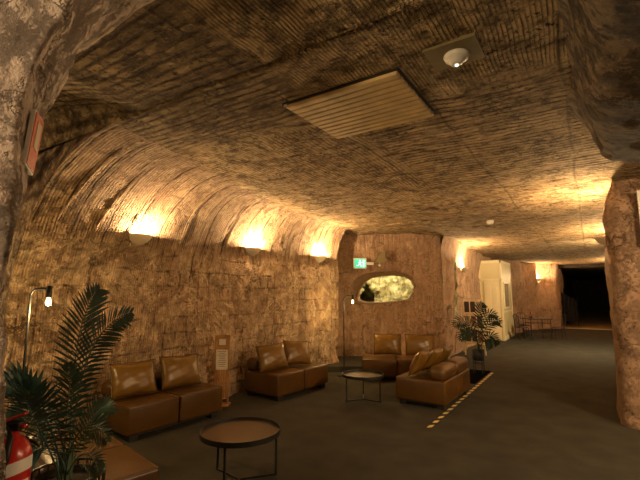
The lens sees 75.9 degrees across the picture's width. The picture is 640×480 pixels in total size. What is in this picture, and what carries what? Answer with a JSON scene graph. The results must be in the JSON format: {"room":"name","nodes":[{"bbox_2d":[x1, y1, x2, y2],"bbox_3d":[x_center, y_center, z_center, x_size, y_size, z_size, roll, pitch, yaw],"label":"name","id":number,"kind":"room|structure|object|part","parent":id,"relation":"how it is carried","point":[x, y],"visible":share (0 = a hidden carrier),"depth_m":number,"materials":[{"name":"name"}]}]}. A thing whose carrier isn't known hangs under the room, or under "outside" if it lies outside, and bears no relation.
{"room":"underground passage","nodes":[
{"label":"underground passage","id":0,"kind":"room"},
{"bbox_2d":[0,125,109,327],"bbox_3d":[-4.263,0.341,5.168,5.811,4.048,0.148,-5,-9,34],"label":"wall","id":1,"kind":"structure","parent":0,"point":[49,159],"depth_m":4.53,"materials":[{"name":"brown stone"}]},
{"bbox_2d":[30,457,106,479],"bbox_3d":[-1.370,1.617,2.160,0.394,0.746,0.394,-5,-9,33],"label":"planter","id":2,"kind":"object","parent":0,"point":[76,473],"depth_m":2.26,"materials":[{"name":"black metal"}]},
{"bbox_2d":[0,0,154,479],"bbox_3d":[-1.594,0.203,1.246,2.922,3.320,1.054,0,-7,-1],"label":"wall","id":3,"kind":"structure","parent":0,"point":[40,40],"depth_m":1.24,"materials":[{"name":"brown stone"}]},
{"bbox_2d":[4,411,32,479],"bbox_3d":[-1.293,1.011,1.654,0.188,0.598,0.193,0,-7,0],"label":"fire extinguisher","id":4,"kind":"object","parent":3,"relation":"attached to","point":[19,454],"visible":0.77,"depth_m":1.67,"materials":[{"name":"red paint"}]},
{"bbox_3d":[-1.266,0.737,1.710,0.086,0.039,0.026,0,-7,0],"label":"lever","id":5,"kind":"part","parent":4,"relation":"part of","materials":[{"name":"red paint"}]},
{"bbox_3d":[-1.265,0.768,1.706,0.090,0.022,0.026,0,-7,0],"label":"lever","id":6,"kind":"part","parent":4,"relation":"part of","materials":[{"name":"red paint"}]},
{"bbox_2d":[23,108,43,175],"bbox_3d":[-0.955,-0.329,1.367,0.033,0.201,0.179,4,-8,-28],"label":"wall sign","id":7,"kind":"object","parent":3,"relation":"attached to","point":[36,124],"visible":1,"depth_m":1.32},
{"bbox_3d":[-0.946,-0.346,1.374,0.011,0.096,0.076,4,-8,-28],"label":"cream panel","id":8,"kind":"part","parent":7,"relation":"part of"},
{"bbox_2d":[3,124,346,435],"bbox_3d":[-0.936,0.964,6.757,2.051,3.221,6.528,-5,-9,33],"label":"wall","id":9,"kind":"structure","parent":0,"point":[195,281],"depth_m":5.83,"materials":[{"name":"brown stone"}]},
{"bbox_2d":[129,233,152,244],"bbox_3d":[-2.457,-0.005,5.617,0.222,0.140,0.380,-5,-9,33],"label":"wall sconce","id":10,"kind":"object","parent":9,"relation":"attached to","point":[135,238],"visible":0.99,"depth_m":5.55,"materials":[{"name":"paint"}]},
{"bbox_2d":[245,247,260,255],"bbox_3d":[-1.208,0.217,7.488,0.222,0.140,0.380,-5,-9,33],"label":"wall sconce","id":11,"kind":"object","parent":9,"relation":"attached to","point":[251,251],"visible":1,"depth_m":7.40,"materials":[{"name":"paint"}]},
{"bbox_2d":[314,256,325,262],"bbox_3d":[0.016,0.436,9.182,0.222,0.140,0.380,-5,-9,33],"label":"wall sconce","id":12,"kind":"object","parent":9,"relation":"attached to","point":[318,259],"visible":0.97,"depth_m":9.10,"materials":[{"name":"paint"}]},
{"bbox_2d":[336,338,337,356],"bbox_3d":[-1.289,1.069,10.797,4.581,4.048,0.178,-5,-9,32],"label":"wall","id":13,"kind":"structure","parent":0,"point":[337,338],"depth_m":9.59,"materials":[{"name":"brown stone"}]},
{"bbox_2d":[39,0,639,264],"bbox_3d":[3.944,-0.327,10.187,14.400,0.521,27.960,-5,-9,33],"label":"ceiling","id":14,"kind":"structure","parent":0,"point":[206,82],"depth_m":3.55,"materials":[{"name":"brown stone"}]},
{"bbox_2d":[282,67,437,138],"bbox_3d":[0.347,-1.100,3.406,1.000,0.085,0.860,-5,-9,33],"label":"ceiling panel","id":15,"kind":"object","parent":14,"relation":"attached to","point":[387,98],"visible":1,"depth_m":3.28,"materials":[{"name":"beige metal"}]},
{"bbox_2d":[423,32,484,71],"bbox_3d":[0.859,-1.164,2.620,0.320,0.110,0.280,-5,-9,33],"label":"smoke detector","id":16,"kind":"object","parent":14,"relation":"attached to","point":[463,49],"visible":0.97,"depth_m":2.58,"materials":[{"name":"beige plastic"}]},
{"bbox_2d":[486,220,493,223],"bbox_3d":[3.586,-0.372,8.646,0.150,0.085,0.150,-5,-9,33],"label":"smoke detector","id":17,"kind":"object","parent":14,"relation":"attached to","point":[487,221],"visible":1,"depth_m":8.60,"materials":[{"name":"beige plastic"}]},
{"bbox_2d":[80,328,639,479],"bbox_3d":[3.696,2.915,9.293,14.700,0.001,27.100,-5,-9,33],"label":"floor","id":18,"kind":"structure","parent":0,"point":[546,410],"depth_m":5.19,"materials":[{"name":"concrete"}]},
{"bbox_2d":[19,285,52,419],"bbox_3d":[-2.649,1.297,3.673,0.288,1.770,0.260,6,-9,-38],"label":"floor lamp","id":19,"kind":"object","parent":18,"relation":"on","point":[49,288],"visible":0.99,"depth_m":3.74,"materials":[{"name":"black metal"}]},
{"bbox_3d":[-2.490,0.566,3.759,0.050,0.078,0.049,0,-7,0],"label":"bulb","id":20,"kind":"part","parent":19,"relation":"part of","materials":[{"name":"white glass"}]},
{"bbox_2d":[46,285,52,296],"bbox_3d":[-2.490,0.472,3.771,0.048,0.110,0.048,0,-7,0],"label":"socket","id":21,"kind":"object","parent":19,"relation":"attached to","point":[49,288],"depth_m":3.75,"materials":[{"name":"black metal"}]},
{"bbox_2d":[3,283,134,479],"bbox_3d":[-1.550,1.132,2.408,0.622,1.773,1.548,5,-9,-33],"label":"potted palm","id":22,"kind":"object","parent":18,"relation":"on","point":[27,389],"visible":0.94,"depth_m":2.20,"materials":[{"name":"green plant"}]},
{"bbox_2d":[31,464,97,479],"bbox_3d":[-1.370,1.432,2.184,0.326,0.320,0.326,-5,-9,33],"label":"pot","id":23,"kind":"object","parent":22,"relation":"on","point":[78,473],"depth_m":2.26,"materials":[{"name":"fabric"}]},
{"bbox_3d":[-1.368,1.224,2.211,0.072,0.181,0.073,-5,-9,33],"label":"stem","id":24,"kind":"part","parent":22,"relation":"part of","materials":[{"name":"green plant"}]},
{"bbox_2d":[4,419,158,479],"bbox_3d":[-1.957,1.827,3.255,1.368,0.610,0.780,-7,-10,44],"label":"lounge","id":25,"kind":"object","parent":18,"relation":"on","point":[123,463],"visible":0.21,"depth_m":3.11,"materials":[{"name":"brown leather"}]},
{"bbox_3d":[-2.382,1.636,3.337,0.650,0.210,0.270,-7,-10,44],"label":"backrest","id":26,"kind":"part","parent":25,"relation":"part of","materials":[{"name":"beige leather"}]},
{"bbox_3d":[-1.887,1.575,2.861,0.650,0.210,0.270,-7,-10,44],"label":"backrest","id":27,"kind":"part","parent":25,"relation":"part of","materials":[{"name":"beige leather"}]},
{"bbox_3d":[-2.204,1.920,3.485,0.678,0.335,0.780,-7,-10,44],"label":"seat","id":28,"kind":"part","parent":25,"relation":"part of","materials":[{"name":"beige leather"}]},
{"bbox_3d":[-1.709,1.858,3.009,0.678,0.335,0.780,-7,-10,44],"label":"seat","id":29,"kind":"part","parent":25,"relation":"part of","materials":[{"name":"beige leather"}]},
{"bbox_2d":[96,371,222,441],"bbox_3d":[-2.079,2.110,5.437,0.780,0.610,1.368,-6,-9,37],"label":"lounge","id":30,"kind":"object","parent":18,"relation":"on","point":[140,414],"visible":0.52,"depth_m":5.09,"materials":[{"name":"brown leather"}]},
{"bbox_3d":[-2.492,1.896,5.347,0.270,0.210,0.650,-6,-9,37],"label":"backrest","id":31,"kind":"part","parent":30,"relation":"part of","materials":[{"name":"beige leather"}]},
{"bbox_3d":[-2.198,2.288,4.774,0.110,0.085,0.110,-6,-9,37],"label":"leg","id":32,"kind":"part","parent":30,"relation":"part of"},
{"bbox_2d":[109,359,156,400],"bbox_3d":[-2.336,1.737,5.137,0.219,0.410,0.569,-7,-10,44],"label":"throw pillow","id":33,"kind":"object","parent":30,"relation":"on","point":[133,378],"visible":1,"depth_m":5.06,"materials":[{"name":"brown leather"}]},
{"bbox_3d":[-2.291,2.136,5.159,0.780,0.335,0.678,-6,-9,37],"label":"seat","id":34,"kind":"part","parent":30,"relation":"part of","materials":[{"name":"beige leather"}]},
{"bbox_3d":[-2.070,1.966,5.888,0.270,0.210,0.650,-6,-9,37],"label":"backrest","id":35,"kind":"part","parent":30,"relation":"part of","materials":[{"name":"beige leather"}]},
{"bbox_3d":[-2.079,2.345,5.407,0.680,0.035,1.280,-6,-9,37],"label":"frame","id":36,"kind":"part","parent":30,"relation":"part of","materials":[{"name":"brown leather"}]},
{"bbox_2d":[159,354,200,389],"bbox_3d":[-1.926,1.804,5.662,0.223,0.437,0.620,-6,-10,40],"label":"throw pillow","id":37,"kind":"object","parent":30,"relation":"on","point":[176,371],"visible":1,"depth_m":5.58,"materials":[{"name":"brown leather"}]},
{"bbox_3d":[-1.868,2.206,5.700,0.780,0.335,0.678,-6,-9,37],"label":"seat","id":38,"kind":"part","parent":30,"relation":"part of","materials":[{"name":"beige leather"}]},
{"bbox_3d":[-1.494,2.405,5.675,0.110,0.085,0.110,-6,-9,37],"label":"leg","id":39,"kind":"part","parent":30,"relation":"part of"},
{"bbox_2d":[214,335,230,406],"bbox_3d":[-1.515,2.003,6.332,0.260,1.050,0.190,0,-7,0],"label":"stand","id":40,"kind":"object","parent":18,"relation":"on","point":[222,342],"visible":0.84,"depth_m":6.33,"materials":[{"name":"orange wood"}]},
{"bbox_3d":[-1.515,1.968,6.333,0.180,0.920,0.016,0,-7,0],"label":"slat panel","id":41,"kind":"part","parent":40,"relation":"part of","materials":[{"name":"orange wood"}]},
{"bbox_2d":[199,417,279,479],"bbox_3d":[-0.740,1.976,3.784,0.740,0.450,0.740,3,-8,-19],"label":"coffee table","id":42,"kind":"object","parent":18,"relation":"on","point":[235,432],"visible":1,"depth_m":3.79,"materials":[{"name":"brown wood"}]},
{"bbox_3d":[-0.996,2.025,4.004,0.018,0.410,0.018,-6,-10,41],"label":"leg","id":43,"kind":"part","parent":42,"relation":"part of","materials":[{"name":"black metal"}]},
{"bbox_3d":[-0.805,1.954,3.451,0.018,0.410,0.018,-1,-8,11],"label":"leg","id":44,"kind":"part","parent":42,"relation":"part of","materials":[{"name":"black metal"}]},
{"bbox_3d":[-0.418,2.010,3.891,0.018,0.410,0.018,3,-8,-19],"label":"leg","id":45,"kind":"part","parent":42,"relation":"part of","materials":[{"name":"black metal"}]},
{"bbox_2d":[244,357,327,400],"bbox_3d":[-0.564,2.340,7.220,0.780,0.610,1.368,-5,-9,36],"label":"lounge","id":46,"kind":"object","parent":18,"relation":"on","point":[277,383],"visible":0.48,"depth_m":6.81,"materials":[{"name":"brown leather"}]},
{"bbox_3d":[-0.975,2.126,7.122,0.270,0.210,0.650,-5,-9,36],"label":"backrest","id":47,"kind":"part","parent":46,"relation":"part of","materials":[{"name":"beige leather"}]},
{"bbox_2d":[255,342,288,372],"bbox_3d":[-0.803,1.964,6.894,0.231,0.436,0.570,-7,-10,44],"label":"throw pillow","id":48,"kind":"object","parent":46,"relation":"on","point":[273,356],"visible":1,"depth_m":6.81,"materials":[{"name":"brown leather"}]},
{"bbox_3d":[-0.771,2.366,6.937,0.780,0.335,0.678,-5,-9,36],"label":"seat","id":49,"kind":"part","parent":46,"relation":"part of","materials":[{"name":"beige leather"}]},
{"bbox_3d":[-0.672,2.518,6.554,0.110,0.085,0.110,-5,-9,36],"label":"leg","id":50,"kind":"part","parent":46,"relation":"part of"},
{"bbox_3d":[-0.564,2.575,7.189,0.680,0.035,1.280,-5,-9,36],"label":"frame","id":51,"kind":"part","parent":46,"relation":"part of","materials":[{"name":"brown leather"}]},
{"bbox_2d":[283,340,310,363],"bbox_3d":[-0.414,2.029,7.398,0.598,0.460,0.222,5,-9,-34],"label":"throw pillow","id":52,"kind":"object","parent":46,"relation":"on","point":[297,352],"visible":0.86,"depth_m":7.32,"materials":[{"name":"brown leather"}]},
{"bbox_3d":[-0.358,2.437,7.486,0.780,0.335,0.678,-5,-9,36],"label":"seat","id":53,"kind":"part","parent":46,"relation":"part of","materials":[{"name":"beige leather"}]},
{"bbox_2d":[338,294,353,376],"bbox_3d":[0.523,1.982,8.582,0.313,1.670,0.259,5,-9,-33],"label":"floor lamp","id":54,"kind":"object","parent":18,"relation":"on","point":[352,295],"visible":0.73,"depth_m":8.57,"materials":[{"name":"black metal"}]},
{"bbox_2d":[342,369,383,402],"bbox_3d":[0.698,2.363,6.617,0.670,0.410,0.670,-1,-7,6],"label":"coffee table","id":55,"kind":"object","parent":18,"relation":"on","point":[360,374],"visible":1,"depth_m":6.55,"materials":[{"name":"brown wood"}]},
{"bbox_3d":[0.944,2.360,6.436,0.018,0.370,0.018,-5,-9,36],"label":"leg","id":56,"kind":"part","parent":55,"relation":"part of","materials":[{"name":"black metal"}]},
{"bbox_2d":[362,354,414,380],"bbox_3d":[1.552,2.584,8.329,1.368,0.410,0.780,-1,-7,6],"label":"lounge","id":57,"kind":"object","parent":18,"relation":"on","point":[391,365],"visible":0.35,"depth_m":8.00,"materials":[{"name":"brown leather"}]},
{"bbox_3d":[1.208,2.551,8.371,0.678,0.335,0.780,-1,-7,6],"label":"seat","id":58,"kind":"part","parent":57,"relation":"part of","materials":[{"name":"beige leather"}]},
{"bbox_2d":[374,334,401,354],"bbox_3d":[1.405,2.169,8.530,0.568,0.422,0.197,-1,-7,6],"label":"throw pillow","id":59,"kind":"object","parent":57,"relation":"on","point":[383,343],"visible":1,"depth_m":8.47,"materials":[{"name":"brown leather"}]},
{"bbox_3d":[1.895,2.542,8.297,0.678,0.335,0.780,-1,-7,6],"label":"seat","id":60,"kind":"part","parent":57,"relation":"part of","materials":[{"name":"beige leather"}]},
{"bbox_2d":[405,334,434,354],"bbox_3d":[2.062,2.160,8.460,0.609,0.422,0.197,-1,-7,6],"label":"throw pillow","id":61,"kind":"object","parent":57,"relation":"on","point":[415,344],"visible":0.88,"depth_m":8.41,"materials":[{"name":"brown leather"}]},
{"bbox_2d":[396,356,469,409],"bbox_3d":[1.881,2.277,6.730,0.780,0.610,1.368,-5,-9,34],"label":"lounge","id":62,"kind":"object","parent":18,"relation":"on","point":[440,384],"visible":0.94,"depth_m":6.23,"materials":[{"name":"brown leather"}]},
{"bbox_2d":[408,348,429,375],"bbox_3d":[1.569,1.926,6.479,0.254,0.380,0.471,-4,-9,30],"label":"throw pillow","id":63,"kind":"object","parent":62,"relation":"on","point":[420,359],"visible":1,"depth_m":6.32,"materials":[{"name":"brown leather"}]},
{"bbox_3d":[1.881,2.512,6.699,0.680,0.035,1.280,-5,-9,34],"label":"frame","id":64,"kind":"part","parent":62,"relation":"part of","materials":[{"name":"brown leather"}]},
{"bbox_3d":[1.686,2.302,6.440,0.780,0.335,0.678,-5,-9,34],"label":"seat","id":65,"kind":"part","parent":62,"relation":"part of","materials":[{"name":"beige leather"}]},
{"bbox_2d":[422,347,443,369],"bbox_3d":[1.874,1.987,6.847,0.276,0.353,0.446,-5,-9,36],"label":"throw pillow","id":66,"kind":"object","parent":62,"relation":"on","point":[435,355],"visible":0.77,"depth_m":6.70,"materials":[{"name":"brown leather"}]},
{"bbox_3d":[1.799,2.455,6.060,0.110,0.085,0.110,-5,-9,34],"label":"leg","id":67,"kind":"part","parent":62,"relation":"part of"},
{"bbox_3d":[1.896,2.023,6.330,0.270,0.210,0.650,-5,-9,34],"label":"backrest","id":68,"kind":"part","parent":62,"relation":"part of","materials":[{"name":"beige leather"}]},
{"bbox_2d":[437,345,452,363],"bbox_3d":[2.138,2.037,7.194,0.284,0.343,0.406,-5,-9,34],"label":"throw pillow","id":69,"kind":"object","parent":62,"relation":"on","point":[447,350],"visible":0.57,"depth_m":7.06,"materials":[{"name":"brown leather"}]},
{"bbox_3d":[2.076,2.375,7.004,0.780,0.335,0.678,-5,-9,34],"label":"seat","id":70,"kind":"part","parent":62,"relation":"part of","materials":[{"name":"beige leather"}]},
{"bbox_3d":[2.287,2.096,6.895,0.270,0.210,0.650,-5,-9,34],"label":"backrest","id":71,"kind":"part","parent":62,"relation":"part of","materials":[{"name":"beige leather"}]},
{"bbox_2d":[427,372,492,428],"bbox_3d":[2.536,2.615,6.994,0.056,0.006,4.350,-5,-9,32],"label":"tape","id":72,"kind":"object","parent":18,"relation":"on","point":[452,407],"visible":1,"depth_m":6.29,"materials":[{"name":"yellow plastic"}]},
{"bbox_2d":[462,298,486,355],"bbox_3d":[4.362,2.440,11.660,0.564,1.558,0.599,-2,-8,14],"label":"brochure rack","id":73,"kind":"object","parent":18,"relation":"on","point":[464,313],"visible":0.55,"depth_m":11.59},
{"bbox_2d":[464,302,468,311],"bbox_3d":[4.198,1.913,11.730,0.130,0.295,0.066,-2,-8,14],"label":"leaflet","id":74,"kind":"object","parent":73,"relation":"on","point":[466,304],"visible":1,"depth_m":11.73,"materials":[{"name":"black paper"}]},
{"bbox_2d":[465,316,469,326],"bbox_3d":[4.178,2.299,11.602,0.130,0.295,0.066,-2,-8,14],"label":"leaflet","id":75,"kind":"object","parent":73,"relation":"on","point":[465,316],"visible":0.7,"depth_m":11.61,"materials":[{"name":"brown paper"}]},
{"bbox_2d":[470,302,474,311],"bbox_3d":[4.353,1.907,11.691,0.130,0.295,0.066,-2,-8,14],"label":"leaflet","id":76,"kind":"object","parent":73,"relation":"on","point":[472,305],"visible":0.82,"depth_m":11.69,"materials":[{"name":"black paper"}]},
{"bbox_2d":[471,316,475,326],"bbox_3d":[4.333,2.294,11.562,0.130,0.295,0.066,-2,-8,14],"label":"leaflet","id":77,"kind":"object","parent":73,"relation":"on","point":[472,319],"visible":0.74,"depth_m":11.57,"materials":[{"name":"brown paper"}]},
{"bbox_2d":[466,341,484,343],"bbox_3d":[4.304,2.852,11.377,0.500,0.060,0.052,-2,-8,14],"label":"shelf","id":78,"kind":"object","parent":73,"relation":"attached to","point":[467,342],"depth_m":11.37,"materials":[{"name":"brown wood"}]},
{"bbox_2d":[469,369,490,383],"bbox_3d":[3.081,2.803,8.478,0.570,0.013,1.450,-5,-9,33],"label":"floor mat","id":79,"kind":"object","parent":18,"relation":"on","point":[476,376],"visible":0.49,"depth_m":8.45,"materials":[{"name":"black rubber"}]},
{"bbox_2d":[451,301,502,373],"bbox_3d":[3.359,2.063,8.705,0.974,1.516,1.098,-5,-9,33],"label":"potted palm","id":80,"kind":"object","parent":79,"relation":"on","point":[477,354],"visible":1,"depth_m":8.72,"materials":[{"name":"green plant"}]},
{"bbox_2d":[472,349,483,360],"bbox_3d":[3.380,2.453,8.758,0.250,0.220,0.250,-5,-9,33],"label":"pot","id":81,"kind":"object","parent":80,"relation":"on","point":[477,354],"depth_m":8.67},
{"bbox_2d":[479,260,513,340],"bbox_3d":[6.866,2.311,15.929,0.816,2.900,2.262,-5,-9,33],"label":"booth","id":82,"kind":"object","parent":18,"relation":"on","point":[494,275],"visible":0.72,"depth_m":15.14,"materials":[{"name":"beige metal"}]},
{"bbox_3d":[6.313,2.562,14.984,0.520,2.100,0.042,-5,-9,33],"label":"door","id":83,"kind":"part","parent":82,"relation":"part of","materials":[{"name":"beige wood"}]},
{"bbox_3d":[7.085,2.091,15.550,0.008,0.860,0.840,-5,-9,33],"label":"pane","id":84,"kind":"part","parent":82,"relation":"part of","materials":[{"name":"clear glass"}]},
{"bbox_2d":[513,314,529,339],"bbox_3d":[7.396,3.192,15.065,0.458,0.933,0.410,0,-7,0],"label":"bistro chair","id":85,"kind":"object","parent":18,"relation":"on","point":[514,319],"visible":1,"depth_m":15.07,"materials":[{"name":"black metal"}]},
{"bbox_3d":[7.215,2.969,15.094,0.095,0.484,0.386,0,-7,0],"label":"backrest","id":86,"kind":"part","parent":85,"relation":"part of","materials":[{"name":"black metal"}]},
{"bbox_2d":[516,313,530,337],"bbox_3d":[7.948,3.310,15.981,0.410,0.933,0.458,1,-7,-6],"label":"bistro chair","id":87,"kind":"object","parent":18,"relation":"on","point":[521,324],"visible":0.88,"depth_m":16.08,"materials":[{"name":"black metal"}]},
{"bbox_2d":[521,318,552,339],"bbox_3d":[8.050,3.294,15.203,0.840,0.765,0.700,0,-7,0],"label":"bistro table","id":88,"kind":"object","parent":18,"relation":"on","point":[530,319],"visible":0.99,"depth_m":14.94,"materials":[{"name":"black metal"}]},
{"bbox_2d":[552,314,566,340],"bbox_3d":[8.773,3.191,15.060,0.458,0.933,0.410,-1,-8,11],"label":"bistro chair","id":89,"kind":"object","parent":18,"relation":"on","point":[563,315],"visible":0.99,"depth_m":15.02,"materials":[{"name":"black metal"}]},
{"bbox_3d":[8.951,2.964,15.053,0.095,0.484,0.386,-1,-8,11],"label":"backrest","id":90,"kind":"part","parent":89,"relation":"part of","materials":[{"name":"black metal"}]},
{"bbox_2d":[328,356,447,371],"bbox_3d":[0.975,2.905,9.682,4.350,0.120,1.850,0,-7,0],"label":"platform","id":91,"kind":"object","parent":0,"point":[351,362],"visible":0.15,"depth_m":9.13,"materials":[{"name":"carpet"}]},
{"bbox_2d":[338,234,445,355],"bbox_3d":[0.288,1.461,10.914,5.781,3.300,1.031,0,-7,0],"label":"wall","id":92,"kind":"structure","parent":0,"point":[416,258],"depth_m":10.63,"materials":[{"name":"brown stone"}]},
{"bbox_2d":[353,258,373,268],"bbox_3d":[1.104,0.612,10.585,0.530,0.260,0.230,1,-7,-7],"label":"exit sign","id":93,"kind":"object","parent":92,"relation":"attached to","point":[358,263],"visible":1,"depth_m":10.47,"materials":[{"name":"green plastic"}]},
{"bbox_2d":[375,252,385,266],"bbox_3d":[1.555,0.497,10.592,0.270,0.390,0.183,0,-7,0],"label":"emergency light","id":94,"kind":"object","parent":92,"relation":"attached to","point":[381,258],"visible":1,"depth_m":10.52,"materials":[{"name":"beige plastic"}]},
{"bbox_2d":[360,256,457,321],"bbox_3d":[2.009,1.276,12.208,3.848,2.200,3.820,-5,-9,33],"label":"wall","id":95,"kind":"structure","parent":0,"point":[384,288],"depth_m":12.96,"materials":[{"name":"beige stone"}]},
{"bbox_2d":[461,267,468,271],"bbox_3d":[4.445,0.912,12.551,0.222,0.140,0.380,-5,-9,33],"label":"wall sconce","id":96,"kind":"object","parent":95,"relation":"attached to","point":[464,269],"visible":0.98,"depth_m":12.46,"materials":[{"name":"paint"}]},
{"bbox_2d":[440,236,491,358],"bbox_3d":[5.255,1.863,13.940,0.278,3.280,7.906,-4,-9,31],"label":"wall","id":97,"kind":"structure","parent":0,"point":[468,282],"depth_m":12.03,"materials":[{"name":"brown stone"}]},
{"bbox_2d":[493,259,564,333],"bbox_3d":[10.348,2.567,19.389,8.073,3.280,0.987,6,-10,-41],"label":"wall","id":98,"kind":"structure","parent":0,"point":[542,298],"depth_m":19.37,"materials":[{"name":"brown stone"}]},
{"bbox_2d":[562,273,572,298],"bbox_3d":[17.697,4.078,29.790,0.550,2.950,22.300,-5,-9,33],"label":"wall","id":99,"kind":"structure","parent":0,"point":[568,288],"depth_m":30.61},
{"bbox_2d":[571,328,610,329],"bbox_3d":[12.894,4.207,19.363,4.400,0.020,0.120,-5,-9,33],"label":"trim","id":100,"kind":"structure","parent":99,"relation":"attached to","point":[571,328],"depth_m":19.40,"materials":[{"name":"brown"}]},
{"bbox_2d":[558,263,605,279],"bbox_3d":[19.755,2.275,28.637,8.100,0.370,22.350,-5,-9,33],"label":"ceiling","id":101,"kind":"structure","parent":0,"point":[596,271],"depth_m":23.65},
{"bbox_2d":[565,311,611,329],"bbox_3d":[19.114,5.410,28.624,6.200,0.001,22.400,-5,-9,33],"label":"floor","id":102,"kind":"structure","parent":0,"point":[587,319],"depth_m":24.60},
{"bbox_2d":[561,293,578,326],"bbox_3d":[12.735,3.526,20.961,0.861,1.782,0.139,-2,-8,12],"label":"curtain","id":103,"kind":"object","parent":102,"relation":"on","point":[569,305],"visible":0.88,"depth_m":20.95,"materials":[{"name":"fabric"}]},
{"bbox_2d":[572,279,609,311],"bbox_3d":[25.236,5.177,38.291,4.800,2.950,0.300,-5,-9,33],"label":"wall","id":104,"kind":"structure","parent":0,"point":[591,295],"depth_m":38.10,"materials":[{"name":"black"}]},
{"bbox_2d":[555,0,639,162],"bbox_3d":[1.893,-1.212,0.717,2.965,0.670,5.504,-5,-9,33],"label":"wall","id":105,"kind":"structure","parent":0,"point":[602,37],"depth_m":2.08,"materials":[{"name":"brown stone"}]},
{"bbox_2d":[602,178,639,429],"bbox_3d":[4.859,0.792,5.734,1.445,3.300,1.712,-5,-9,33],"label":"column","id":106,"kind":"structure","parent":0,"point":[620,218],"depth_m":5.38,"materials":[{"name":"brown stone"}]},
{"bbox_2d":[593,235,606,245],"bbox_3d":[4.167,0.020,6.045,0.222,0.140,0.380,-5,-9,33],"label":"wall sconce","id":107,"kind":"object","parent":106,"relation":"attached to","point":[600,239],"visible":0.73,"depth_m":5.97,"materials":[{"name":"paint"}]},
{"bbox_2d":[636,190,639,221],"bbox_3d":[4.269,-0.296,5.200,0.350,0.720,0.040,-5,-9,33],"label":"board","id":108,"kind":"object","parent":106,"relation":"attached to","point":[637,191],"visible":1,"depth_m":5.30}
]}

